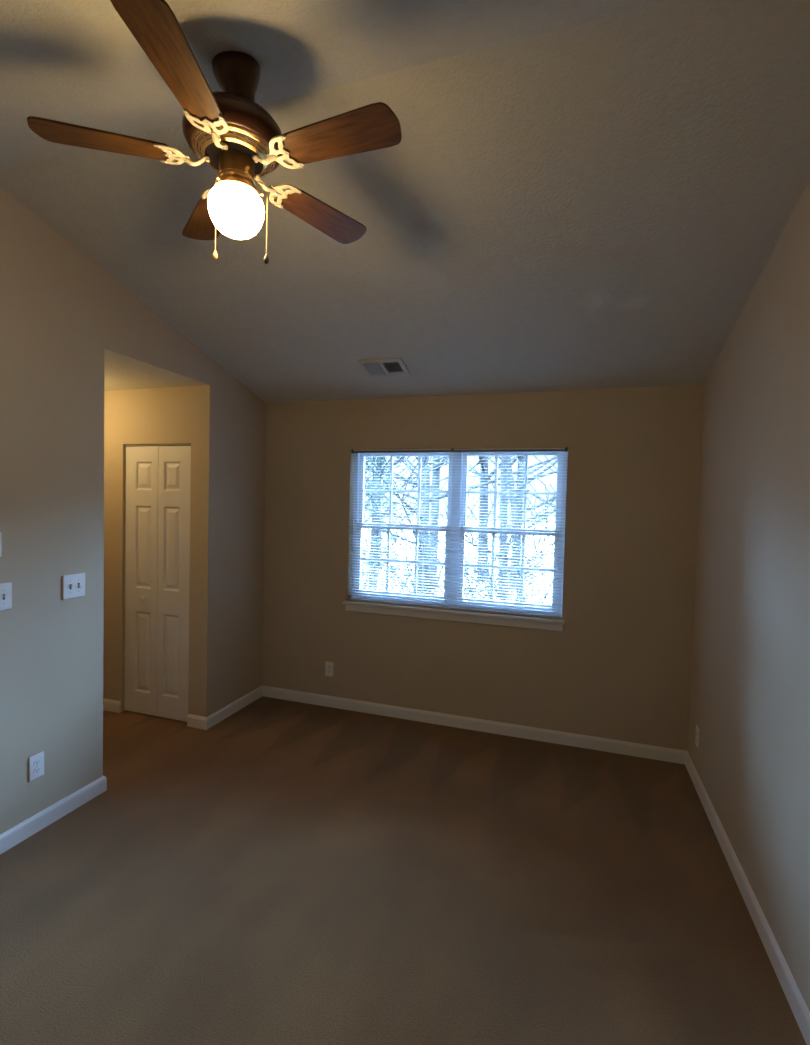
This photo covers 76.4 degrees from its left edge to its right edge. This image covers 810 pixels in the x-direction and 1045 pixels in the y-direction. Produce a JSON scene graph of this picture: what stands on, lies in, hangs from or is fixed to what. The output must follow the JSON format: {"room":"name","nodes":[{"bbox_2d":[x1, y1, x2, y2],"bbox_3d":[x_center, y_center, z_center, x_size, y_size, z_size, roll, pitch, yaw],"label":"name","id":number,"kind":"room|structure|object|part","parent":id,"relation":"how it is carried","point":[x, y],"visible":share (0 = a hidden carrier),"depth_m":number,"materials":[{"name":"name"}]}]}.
{"room":"empty bedroom","nodes":[
{"label":"empty bedroom","id":0,"kind":"room"},
{"bbox_2d":[0,186,265,833],"bbox_3d":[-1.891,0.009,2.271,0.130,3.001,4.267,2,2,18],"label":"wall","id":1,"kind":"structure","parent":0,"point":[60,312],"depth_m":2.64,"materials":[{"name":"beige paint"}]},
{"bbox_2d":[0,532,1,556],"bbox_3d":[-1.821,0.099,2.244,0.027,0.118,0.116,2,2,18],"label":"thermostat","id":2,"kind":"object","parent":1,"relation":"attached to","point":[0,532],"visible":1,"depth_m":2.29,"materials":[{"name":"white plastic"}]},
{"bbox_2d":[0,582,11,610],"bbox_3d":[-1.806,0.336,2.322,0.023,0.122,0.072,2,2,18],"label":"light switch","id":3,"kind":"object","parent":1,"relation":"attached to","point":[5,588],"visible":1,"depth_m":2.33,"materials":[{"name":"white plastic"}]},
{"bbox_2d":[29,751,43,781],"bbox_3d":[-1.787,1.183,2.499,0.009,0.117,0.072,2,2,18],"label":"wall outlet","id":4,"kind":"object","parent":1,"relation":"attached to","point":[36,762],"visible":1,"depth_m":2.49,"materials":[{"name":"white plastic"}]},
{"bbox_2d":[34,759,40,765],"bbox_3d":[-1.783,1.164,2.498,0.003,0.029,0.034,2,2,18],"label":"receptacle","id":5,"kind":"object","parent":4,"relation":"attached to","point":[37,762],"depth_m":2.50,"materials":[{"name":"grey plastic"}]},
{"bbox_2d":[34,767,40,773],"bbox_3d":[-1.784,1.203,2.499,0.003,0.029,0.034,2,2,18],"label":"receptacle","id":6,"kind":"object","parent":4,"relation":"attached to","point":[37,770],"depth_m":2.50,"materials":[{"name":"grey plastic"}]},
{"bbox_2d":[0,776,106,853],"bbox_3d":[-2.443,1.476,1.689,0.744,0.085,2.740,2,2,18],"label":"baseboard","id":7,"kind":"structure","parent":1,"relation":"attached to","point":[37,822],"depth_m":2.57,"materials":[{"name":"white paint"}]},
{"bbox_2d":[63,573,84,599],"bbox_3d":[-1.698,0.327,2.652,0.023,0.122,0.122,2,2,18],"label":"light switch","id":8,"kind":"object","parent":1,"relation":"attached to","point":[73,584],"visible":1,"depth_m":2.65,"materials":[{"name":"white plastic"}]},
{"bbox_2d":[187,686,261,729],"bbox_3d":[-1.379,1.419,4.016,0.167,0.085,0.705,2,2,18],"label":"baseboard","id":9,"kind":"structure","parent":1,"relation":"attached to","point":[194,721],"depth_m":3.83,"materials":[{"name":"white paint"}]},
{"bbox_2d":[103,386,194,713],"bbox_3d":[-2.316,0.219,4.002,1.735,2.436,0.130,2,2,18],"label":"wall","id":10,"kind":"structure","parent":0,"point":[165,415],"depth_m":3.86,"materials":[{"name":"beige paint"}]},
{"bbox_2d":[103,698,120,712],"bbox_3d":[-2.676,1.384,4.076,1.085,0.085,0.014,2,2,18],"label":"baseboard","id":11,"kind":"structure","parent":10,"relation":"attached to","point":[108,705],"depth_m":3.93,"materials":[{"name":"white paint"}]},
{"bbox_2d":[124,443,190,721],"bbox_3d":[-1.830,0.435,3.803,0.619,2.020,0.068,2,2,18],"label":"door","id":12,"kind":"structure","parent":10,"relation":"in","point":[158,476],"depth_m":3.80,"materials":[{"name":"white paint"}]},
{"bbox_3d":[-1.967,0.972,3.869,0.148,0.609,0.011,2,2,18],"label":"raised panel","id":13,"kind":"part","parent":12,"relation":"part of","materials":[{"name":"white paint"}]},
{"bbox_3d":[-1.947,0.184,3.841,0.148,0.617,0.011,2,2,18],"label":"raised panel","id":14,"kind":"part","parent":12,"relation":"part of","materials":[{"name":"white paint"}]},
{"bbox_3d":[-1.934,-0.346,3.821,0.148,0.211,0.011,2,2,18],"label":"raised panel","id":15,"kind":"part","parent":12,"relation":"part of","materials":[{"name":"white paint"}]},
{"bbox_3d":[-1.721,0.981,3.789,0.146,0.609,0.011,2,2,18],"label":"raised panel","id":16,"kind":"part","parent":12,"relation":"part of","materials":[{"name":"white paint"}]},
{"bbox_3d":[-1.701,0.193,3.760,0.146,0.617,0.011,2,2,18],"label":"raised panel","id":17,"kind":"part","parent":12,"relation":"part of","materials":[{"name":"white paint"}]},
{"bbox_3d":[-1.688,-0.337,3.741,0.146,0.211,0.011,2,2,18],"label":"raised panel","id":18,"kind":"part","parent":12,"relation":"part of","materials":[{"name":"white paint"}]},
{"bbox_2d":[104,349,209,390],"bbox_3d":[-2.329,-1.043,3.819,1.994,0.102,1.800,2,2,18],"label":"ceiling","id":19,"kind":"structure","parent":0,"point":[121,372],"depth_m":3.38,"materials":[{"name":"white paint"}]},
{"bbox_2d":[0,696,806,1044],"bbox_3d":[-1.238,1.594,2.101,5.317,0.120,4.527,2,2,18],"label":"floor","id":20,"kind":"structure","parent":0,"point":[278,871],"depth_m":2.13,"materials":[{"name":"brown carpet"}]},
{"bbox_2d":[0,0,809,402],"bbox_3d":[-0.282,-1.179,1.711,3.452,0.806,4.527,2,2,18],"label":"ceiling","id":21,"kind":"structure","parent":0,"point":[573,194],"depth_m":2.00,"materials":[{"name":"white paint"}]},
{"bbox_2d":[27,0,401,263],"bbox_3d":[-0.480,-1.076,1.523,0.991,0.601,1.016,2,2,18],"label":"ceiling fan","id":22,"kind":"object","parent":21,"relation":"hanging from","point":[229,132],"visible":1,"depth_m":1.46,"materials":[{"name":"brown wood"}]},
{"bbox_3d":[-0.851,-1.075,1.450,0.354,0.006,0.128,1,12,-15],"label":"blade","id":23,"kind":"part","parent":22,"relation":"part of","materials":[{"name":"brown wood"}]},
{"bbox_3d":[-0.530,-1.057,1.188,0.128,0.006,0.354,11,3,3],"label":"blade","id":24,"kind":"part","parent":22,"relation":"part of","materials":[{"name":"brown wood"}]},
{"bbox_3d":[-0.617,-1.065,1.513,0.076,0.032,0.021,1,12,-15],"label":"iron arm","id":25,"kind":"part","parent":22,"relation":"part of","materials":[{"name":"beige metal"}]},
{"bbox_3d":[-0.701,-1.085,1.836,0.128,0.006,0.354,-11,9,-32],"label":"blade","id":26,"kind":"part","parent":22,"relation":"part of","materials":[{"name":"brown wood"}]},
{"bbox_3d":[-0.517,-1.059,1.431,0.021,0.032,0.076,11,3,3],"label":"iron arm","id":27,"kind":"part","parent":22,"relation":"part of","materials":[{"name":"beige metal"}]},
{"bbox_3d":[-0.505,-0.924,1.542,0.162,0.125,0.162,2,2,18],"label":"lamp shade","id":28,"kind":"part","parent":22,"relation":"part of","materials":[{"name":"white glass"}]},
{"bbox_3d":[-0.437,-0.912,1.542,0.051,0.221,0.003,2,2,3],"label":"pull chain","id":29,"kind":"part","parent":22,"relation":"part of","materials":[{"name":"gold metal"}]},
{"bbox_3d":[-0.408,-1.059,1.500,0.076,0.032,0.021,2,-7,21],"label":"iron arm","id":30,"kind":"part","parent":22,"relation":"part of","materials":[{"name":"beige metal"}]},
{"bbox_3d":[-0.440,-1.064,1.625,0.021,0.032,0.076,-9,-5,39],"label":"iron arm","id":31,"kind":"part","parent":22,"relation":"part of","materials":[{"name":"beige metal"}]},
{"bbox_3d":[-0.287,-1.073,1.814,0.128,0.006,0.354,-9,-5,39],"label":"blade","id":32,"kind":"part","parent":22,"relation":"part of","materials":[{"name":"brown wood"}]},
{"bbox_3d":[-0.181,-1.056,1.413,0.354,0.006,0.128,2,-7,21],"label":"blade","id":33,"kind":"part","parent":22,"relation":"part of","materials":[{"name":"brown wood"}]},
{"bbox_2d":[358,357,409,376],"bbox_3d":[-0.140,-1.038,3.452,0.304,0.065,0.199,2,2,18],"label":"ceiling vent","id":34,"kind":"object","parent":21,"relation":"in","point":[387,366],"visible":1,"depth_m":3.45,"materials":[{"name":"white metal"}]},
{"bbox_2d":[262,385,703,750],"bbox_3d":[0.364,0.265,3.854,3.452,2.490,0.130,2,2,18],"label":"wall","id":35,"kind":"structure","parent":0,"point":[618,667],"depth_m":3.62,"materials":[{"name":"beige paint"}]},
{"bbox_2d":[325,661,333,676],"bbox_3d":[-0.606,1.173,4.123,0.072,0.117,0.009,2,2,18],"label":"wall outlet","id":36,"kind":"object","parent":35,"relation":"attached to","point":[329,666],"visible":1,"depth_m":4.12,"materials":[{"name":"white plastic"}]},
{"bbox_2d":[343,452,567,630],"bbox_3d":[0.341,0.088,3.836,1.662,1.267,0.164,2,2,18],"label":"window","id":37,"kind":"structure","parent":35,"relation":"in","point":[458,478],"depth_m":3.84,"materials":[{"name":"white plastic"}]},
{"bbox_3d":[-0.025,0.307,4.002,0.763,0.584,0.028,2,2,18],"label":"sash","id":38,"kind":"part","parent":37,"relation":"part of","materials":[{"name":"white plastic"}]},
{"bbox_2d":[361,529,444,593],"bbox_3d":[-0.024,0.301,4.002,0.691,0.492,0.014,2,2,18],"label":"window pane","id":39,"kind":"object","parent":37,"relation":"attached to","point":[416,530],"depth_m":4.00,"materials":[{"name":"clear glass"}]},
{"bbox_3d":[-0.002,-0.241,4.011,0.763,0.599,0.028,2,2,18],"label":"sash","id":40,"kind":"part","parent":37,"relation":"part of","materials":[{"name":"white plastic"}]},
{"bbox_2d":[364,456,447,523],"bbox_3d":[-0.001,-0.246,4.011,0.691,0.537,0.014,2,2,18],"label":"grille","id":41,"kind":"object","parent":37,"relation":"attached to","point":[419,490],"depth_m":4.02,"materials":[{"name":"white plastic"}]},
{"bbox_3d":[0.319,0.656,3.830,1.662,0.024,0.108,2,2,18],"label":"sill","id":42,"kind":"part","parent":37,"relation":"part of","materials":[{"name":"white paint"}]},
{"bbox_2d":[349,447,567,618],"bbox_3d":[0.338,0.049,3.815,1.616,1.186,0.034,2,2,18],"label":"window blind","id":43,"kind":"object","parent":37,"relation":"attached to","point":[565,449],"visible":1,"depth_m":3.78,"materials":[{"name":"white plastic"}]},
{"bbox_3d":[0.317,0.058,3.824,1.257,1.147,0.029,2,2,18],"label":"ladder cord","id":44,"kind":"part","parent":43,"relation":"part of","materials":[{"name":"white fabric"}]},
{"bbox_3d":[0.324,0.635,3.838,1.606,0.013,0.024,2,2,18],"label":"rail","id":45,"kind":"part","parent":43,"relation":"part of","materials":[{"name":"white"}]},
{"bbox_3d":[0.352,-0.537,3.793,1.586,0.010,0.026,2,2,18],"label":"head rail","id":46,"kind":"part","parent":43,"relation":"part of","materials":[{"name":"white plastic"}]},
{"bbox_2d":[464,534,552,601],"bbox_3d":[0.746,0.329,3.751,0.643,0.492,0.014,2,2,18],"label":"window pane","id":47,"kind":"object","parent":37,"relation":"attached to","point":[493,541],"depth_m":3.76,"materials":[{"name":"clear glass"}]},
{"bbox_3d":[0.746,0.335,3.751,0.715,0.584,0.028,2,2,18],"label":"sash","id":48,"kind":"part","parent":37,"relation":"part of","materials":[{"name":"white plastic"}]},
{"bbox_2d":[467,457,555,527],"bbox_3d":[0.769,-0.218,3.759,0.643,0.537,0.014,2,2,18],"label":"grille","id":49,"kind":"object","parent":37,"relation":"attached to","point":[495,492],"depth_m":3.77,"materials":[{"name":"white plastic"}]},
{"bbox_3d":[0.769,-0.213,3.760,0.715,0.599,0.028,2,2,18],"label":"sash","id":50,"kind":"part","parent":37,"relation":"part of","materials":[{"name":"white plastic"}]},
{"bbox_2d":[262,686,685,763],"bbox_3d":[0.311,1.468,3.829,3.192,0.085,0.014,2,2,18],"label":"baseboard","id":51,"kind":"structure","parent":35,"relation":"attached to","point":[526,732],"depth_m":3.73,"materials":[{"name":"white paint"}]},
{"bbox_2d":[687,179,809,1010],"bbox_3d":[1.265,0.126,1.241,0.130,3.001,4.267,2,2,18],"label":"wall","id":52,"kind":"structure","parent":0,"point":[749,704],"depth_m":2.13,"materials":[{"name":"beige paint"}]},
{"bbox_2d":[695,725,699,748],"bbox_3d":[1.750,1.283,3.084,0.009,0.117,0.072,2,2,18],"label":"wall outlet","id":53,"kind":"object","parent":52,"relation":"attached to","point":[697,737],"visible":1,"depth_m":3.07,"materials":[{"name":"white plastic"}]},
{"bbox_2d":[685,751,809,1044],"bbox_3d":[1.160,1.580,1.316,0.014,0.085,4.267,2,2,18],"label":"baseboard","id":54,"kind":"structure","parent":52,"relation":"attached to","point":[795,999],"depth_m":2.02,"materials":[{"name":"white paint"}]},
{"label":"outside","id":55,"kind":"structure","parent":0,"visible":0},
{"bbox_2d":[361,518,554,604],"bbox_3d":[1.147,1.236,23.025,40.000,1.761,36.000,2,2,18],"label":"ground","id":56,"kind":"structure","parent":55,"point":[551,561],"depth_m":21.27,"materials":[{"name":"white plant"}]},
{"bbox_2d":[361,457,413,592],"bbox_3d":[-0.741,0.029,11.083,2.165,4.329,2.160,2,2,18],"label":"evergreen tree","id":57,"kind":"object","parent":56,"relation":"on","point":[371,520],"visible":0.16,"depth_m":11.12,"materials":[{"name":"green plant"}]},
{"bbox_2d":[365,456,410,567],"bbox_3d":[-1.309,-5.660,18.204,6.896,14.672,10.248,3,3,41],"label":"bare tree","id":58,"kind":"object","parent":56,"relation":"on","point":[400,456],"visible":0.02,"depth_m":18.13,"materials":[{"name":"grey plant"}]},
{"bbox_2d":[361,457,416,591],"bbox_3d":[-1.156,0.392,8.454,3.061,4.037,4.027,1,2,-1],"label":"bare shrub","id":59,"kind":"object","parent":56,"relation":"on","point":[378,515],"visible":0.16,"depth_m":8.38,"materials":[{"name":"grey plant"}]},
{"bbox_2d":[364,457,414,589],"bbox_3d":[-1.168,-3.486,12.330,5.470,11.249,6.397,3,3,37],"label":"bare tree","id":60,"kind":"object","parent":56,"relation":"on","point":[375,552],"visible":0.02,"depth_m":12.28,"materials":[{"name":"grey plant"}]},
{"bbox_2d":[365,456,448,593],"bbox_3d":[0.155,-1.732,7.922,4.540,8.423,5.333,1,2,-18],"label":"bare tree","id":61,"kind":"object","parent":56,"relation":"on","point":[426,474],"visible":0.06,"depth_m":8.18,"materials":[{"name":"grey plant"}]},
{"bbox_2d":[395,456,448,586],"bbox_3d":[0.708,-5.004,14.892,7.812,13.931,8.279,2,2,11],"label":"bare tree","id":62,"kind":"object","parent":56,"relation":"on","point":[435,473],"visible":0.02,"depth_m":14.86,"materials":[{"name":"grey plant"}]},
{"bbox_2d":[361,456,543,597],"bbox_3d":[-0.200,0.637,7.781,4.441,3.680,2.632,2,2,18],"label":"bare shrub","id":63,"kind":"object","parent":56,"relation":"on","point":[419,536],"visible":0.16,"depth_m":7.59,"materials":[{"name":"grey plant"}]},
{"bbox_2d":[364,483,553,600],"bbox_3d":[0.874,0.901,7.097,3.317,3.273,2.825,2,2,18],"label":"bare shrub","id":64,"kind":"object","parent":56,"relation":"on","point":[428,538],"visible":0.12,"depth_m":7.08,"materials":[{"name":"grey plant"}]},
{"bbox_2d":[364,456,556,601],"bbox_3d":[2.283,-2.749,8.574,7.768,10.492,5.209,2,2,18],"label":"bare tree","id":65,"kind":"object","parent":56,"relation":"on","point":[553,472],"visible":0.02,"depth_m":8.40,"materials":[{"name":"grey plant"}]},
{"bbox_2d":[368,456,556,593],"bbox_3d":[0.810,-4.598,10.732,8.123,13.732,7.531,1,2,-4],"label":"bare tree","id":66,"kind":"object","parent":56,"relation":"on","point":[423,457],"visible":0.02,"depth_m":11.34,"materials":[{"name":"grey plant"}]},
{"bbox_2d":[402,457,555,603],"bbox_3d":[2.109,0.650,7.237,4.039,3.756,3.171,2,2,18],"label":"bare shrub","id":67,"kind":"object","parent":56,"relation":"on","point":[546,490],"visible":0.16,"depth_m":7.35,"materials":[{"name":"grey plant"}]},
{"bbox_2d":[426,461,555,604],"bbox_3d":[2.158,0.908,7.341,3.388,3.279,3.325,2,2,18],"label":"bare shrub","id":68,"kind":"object","parent":56,"relation":"on","point":[536,554],"visible":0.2,"depth_m":6.76,"materials":[{"name":"grey plant"}]},
{"bbox_2d":[434,456,555,507],"bbox_3d":[2.789,-4.413,10.784,7.550,13.366,9.499,2,2,26],"label":"bare tree","id":69,"kind":"object","parent":56,"relation":"on","point":[544,500],"visible":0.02,"depth_m":12.14,"materials":[{"name":"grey plant"}]},
{"bbox_2d":[477,456,513,580],"bbox_3d":[2.481,-6.152,15.827,7.437,16.108,10.246,1,2,-18],"label":"bare tree","id":70,"kind":"object","parent":56,"relation":"on","point":[484,497],"visible":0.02,"depth_m":15.89,"materials":[{"name":"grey plant"}]},
{"bbox_2d":[468,457,553,589],"bbox_3d":[4.719,-5.466,15.288,10.418,14.974,7.780,1,2,-24],"label":"bare tree","id":71,"kind":"object","parent":56,"relation":"on","point":[485,477],"visible":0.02,"depth_m":14.67,"materials":[{"name":"grey plant"}]},
{"bbox_2d":[499,457,556,600],"bbox_3d":[2.134,-3.808,8.602,8.488,12.550,6.561,1,2,-11],"label":"bare tree","id":72,"kind":"object","parent":56,"relation":"on","point":[503,501],"visible":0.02,"depth_m":8.88,"materials":[{"name":"grey plant"}]}
]}

